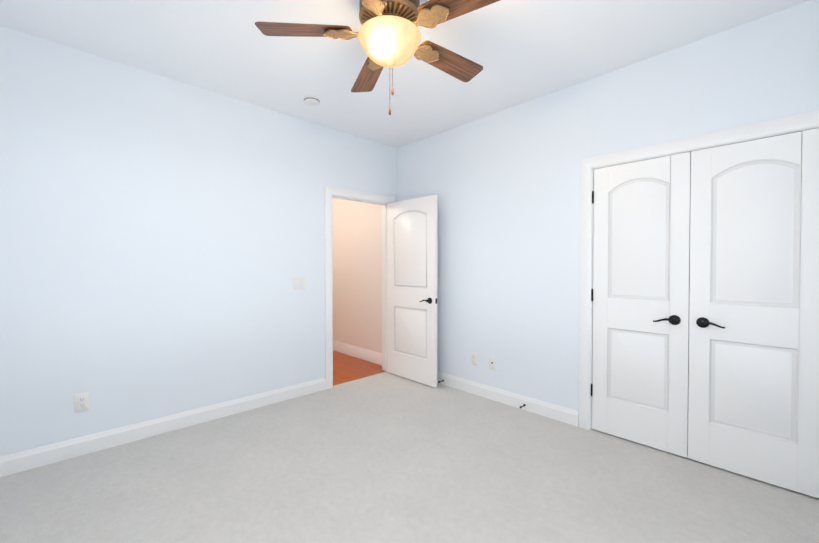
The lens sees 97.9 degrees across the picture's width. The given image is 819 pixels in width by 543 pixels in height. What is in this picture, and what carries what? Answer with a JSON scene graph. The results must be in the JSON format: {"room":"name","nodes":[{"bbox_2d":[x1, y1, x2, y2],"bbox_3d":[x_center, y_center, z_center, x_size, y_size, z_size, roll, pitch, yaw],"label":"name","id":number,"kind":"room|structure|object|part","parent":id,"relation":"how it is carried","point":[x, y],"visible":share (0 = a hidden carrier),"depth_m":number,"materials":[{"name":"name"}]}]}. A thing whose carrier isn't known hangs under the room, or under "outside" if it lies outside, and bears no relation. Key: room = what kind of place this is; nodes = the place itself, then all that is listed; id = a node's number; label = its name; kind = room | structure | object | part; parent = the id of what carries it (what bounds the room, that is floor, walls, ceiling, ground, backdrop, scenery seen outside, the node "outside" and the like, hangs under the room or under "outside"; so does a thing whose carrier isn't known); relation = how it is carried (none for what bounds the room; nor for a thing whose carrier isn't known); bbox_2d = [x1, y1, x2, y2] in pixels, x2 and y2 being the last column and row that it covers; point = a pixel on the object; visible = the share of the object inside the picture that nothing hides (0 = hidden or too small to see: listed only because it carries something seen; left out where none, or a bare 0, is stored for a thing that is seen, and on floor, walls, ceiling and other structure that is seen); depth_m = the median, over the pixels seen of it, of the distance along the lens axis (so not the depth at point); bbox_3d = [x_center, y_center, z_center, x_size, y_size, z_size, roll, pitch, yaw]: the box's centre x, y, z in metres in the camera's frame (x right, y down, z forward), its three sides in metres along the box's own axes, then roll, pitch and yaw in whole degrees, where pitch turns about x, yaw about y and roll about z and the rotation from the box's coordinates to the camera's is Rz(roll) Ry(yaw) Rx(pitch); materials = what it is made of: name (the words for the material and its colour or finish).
{"room":"empty bedroom","nodes":[
{"label":"empty bedroom","id":0,"kind":"room"},
{"bbox_2d":[0,26,396,456],"bbox_3d":[-1.591,-0.131,3.102,3.870,2.730,0.120,-1,1,-44],"label":"wall","id":1,"kind":"structure","parent":0,"point":[162,242],"depth_m":2.66,"materials":[{"name":"paint"}]},
{"bbox_2d":[74,392,89,412],"bbox_3d":[-2.222,0.888,2.420,0.078,0.124,0.008,-1,1,-44],"label":"outlet","id":2,"kind":"object","parent":1,"relation":"attached to","point":[81,402],"visible":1,"depth_m":2.42,"materials":[{"name":"white plastic"}]},
{"bbox_2d":[0,378,325,476],"bbox_3d":[-1.852,1.178,2.773,2.713,0.120,0.016,-1,1,-44],"label":"baseboard","id":3,"kind":"structure","parent":1,"relation":"attached to","point":[17,462],"depth_m":2.64,"materials":[{"name":"paint"}]},
{"bbox_2d":[294,277,304,289],"bbox_3d":[-1.080,0.117,3.507,0.122,0.122,0.010,-1,1,-44],"label":"light switch","id":4,"kind":"object","parent":1,"relation":"attached to","point":[299,283],"visible":1,"depth_m":3.50,"materials":[{"name":"white plastic"}]},
{"bbox_2d":[325,185,394,388],"bbox_3d":[-0.570,0.161,4.076,0.957,2.120,0.140,-1,1,-44],"label":"door frame","id":5,"kind":"structure","parent":1,"relation":"attached to","point":[330,191],"depth_m":3.76,"materials":[{"name":"paint"}]},
{"bbox_2d":[387,194,436,386],"bbox_3d":[0.011,0.203,4.007,0.145,2.015,0.801,-1,1,-44],"label":"entry door","id":6,"kind":"structure","parent":1,"relation":"in","point":[411,289],"depth_m":3.96,"materials":[{"name":"paint"}]},
{"bbox_3d":[0.168,0.308,3.780,0.055,0.067,0.146,-1,1,-44],"label":"handle","id":7,"kind":"part","parent":6,"relation":"part of","materials":[{"name":"black metal"}]},
{"bbox_2d":[333,351,386,385],"bbox_3d":[-2.057,1.271,4.289,4.820,0.096,2.390,-1,1,-44],"label":"floor","id":8,"kind":"structure","parent":0,"point":[347,368],"depth_m":4.49,"materials":[{"name":"brown wood"}]},
{"bbox_2d":[0,0,809,147],"bbox_3d":[-0.635,-1.552,2.775,4.820,0.120,6.490,-1,1,-44],"label":"ceiling","id":9,"kind":"structure","parent":0,"point":[521,51],"depth_m":2.36,"materials":[{"name":"paint"}]},
{"bbox_2d":[304,96,319,105],"bbox_3d":[-0.849,-1.476,3.102,0.136,0.039,0.136,-1,1,-44],"label":"smoke detector","id":10,"kind":"object","parent":9,"relation":"attached to","point":[312,100],"visible":1,"depth_m":3.07,"materials":[{"name":"white plastic"}]},
{"bbox_2d":[255,0,499,114],"bbox_3d":[-0.068,-1.177,1.843,1.258,0.605,1.282,-1,1,-44],"label":"fan","id":11,"kind":"object","parent":9,"relation":"hanging from","point":[388,34],"visible":1,"depth_m":1.77,"materials":[{"name":"brown wood"}]},
{"bbox_3d":[-0.526,-1.225,1.812,0.470,0.038,0.153,0,1,-2],"label":"blade","id":12,"kind":"part","parent":11,"relation":"part of","materials":[{"name":"brown wood"}]},
{"bbox_3d":[-0.250,-1.231,2.229,0.153,0.038,0.470,0,1,-20],"label":"blade","id":13,"kind":"part","parent":11,"relation":"part of","materials":[{"name":"brown wood"}]},
{"bbox_3d":[-0.101,-1.340,1.829,0.314,0.278,0.314,-1,1,-44],"label":"motor","id":14,"kind":"part","parent":11,"relation":"part of","materials":[{"name":"brown metal"}]},
{"bbox_3d":[0.232,-1.229,2.095,0.470,0.038,0.153,-1,1,-38],"label":"blade","id":15,"kind":"part","parent":11,"relation":"part of","materials":[{"name":"brown wood"}]},
{"bbox_3d":[0.253,-1.222,1.596,0.470,0.038,0.153,0,1,33],"label":"blade","id":16,"kind":"part","parent":11,"relation":"part of","materials":[{"name":"brown wood"}]},
{"bbox_2d":[0,372,818,542],"bbox_3d":[0.193,1.299,1.951,4.820,0.100,4.100,-1,1,-44],"label":"floor carpet","id":17,"kind":"object","parent":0,"point":[385,457],"visible":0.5,"depth_m":2.08,"materials":[{"name":"grey carpet"}]},
{"bbox_2d":[332,0,818,410],"bbox_3d":[0.502,-0.140,3.804,0.120,2.730,6.370,-1,1,-44],"label":"wall","id":18,"kind":"structure","parent":0,"point":[504,186],"depth_m":3.09,"materials":[{"name":"paint"}]},
{"bbox_2d":[333,340,381,365],"bbox_3d":[-0.990,1.131,5.272,0.018,0.150,2.149,-1,1,-44],"label":"baseboard","id":19,"kind":"structure","parent":18,"relation":"attached to","point":[361,353],"depth_m":4.95,"materials":[{"name":"paint"}]},
{"bbox_2d":[471,352,477,365],"bbox_3d":[0.651,0.878,3.570,0.008,0.124,0.078,-1,1,-44],"label":"outlet","id":20,"kind":"object","parent":18,"relation":"attached to","point":[474,358],"visible":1,"depth_m":3.57,"materials":[{"name":"white plastic"}]},
{"bbox_2d":[489,356,495,370],"bbox_3d":[0.794,0.882,3.423,0.006,0.124,0.078,-1,1,-44],"label":"outlet plate","id":21,"kind":"object","parent":18,"relation":"attached to","point":[492,363],"visible":1,"depth_m":3.42,"materials":[{"name":"white plastic"}]},
{"bbox_2d":[437,372,578,426],"bbox_3d":[0.589,1.167,3.622,0.030,0.120,2.178,-1,1,-44],"label":"baseboard","id":22,"kind":"structure","parent":18,"relation":"attached to","point":[566,415],"depth_m":3.25,"materials":[{"name":"paint"}]},
{"bbox_2d":[591,152,690,457],"bbox_3d":[1.619,0.222,2.553,0.092,2.018,0.601,-1,1,-44],"label":"closet door","id":23,"kind":"structure","parent":18,"relation":"in","point":[640,291],"depth_m":2.53,"materials":[{"name":"paint"}]},
{"bbox_3d":[1.735,0.326,2.408,0.055,0.067,0.146,-1,1,-44],"label":"handle","id":24,"kind":"part","parent":23,"relation":"part of","materials":[{"name":"black metal"}]},
{"bbox_2d":[579,110,818,429],"bbox_3d":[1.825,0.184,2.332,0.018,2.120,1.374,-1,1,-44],"label":"trim","id":25,"kind":"structure","parent":18,"relation":"attached to","point":[806,120],"depth_m":2.75,"materials":[{"name":"paint"}]},
{"bbox_2d":[688,128,818,497],"bbox_3d":[2.038,0.227,2.118,0.092,2.018,0.601,-1,1,-44],"label":"closet door","id":26,"kind":"structure","parent":18,"relation":"in","point":[753,402],"depth_m":2.11,"materials":[{"name":"paint"}]},
{"bbox_3d":[1.893,0.328,2.244,0.055,0.067,0.146,-1,1,-44],"label":"handle","id":27,"kind":"part","parent":26,"relation":"part of","materials":[{"name":"black metal"}]}
]}

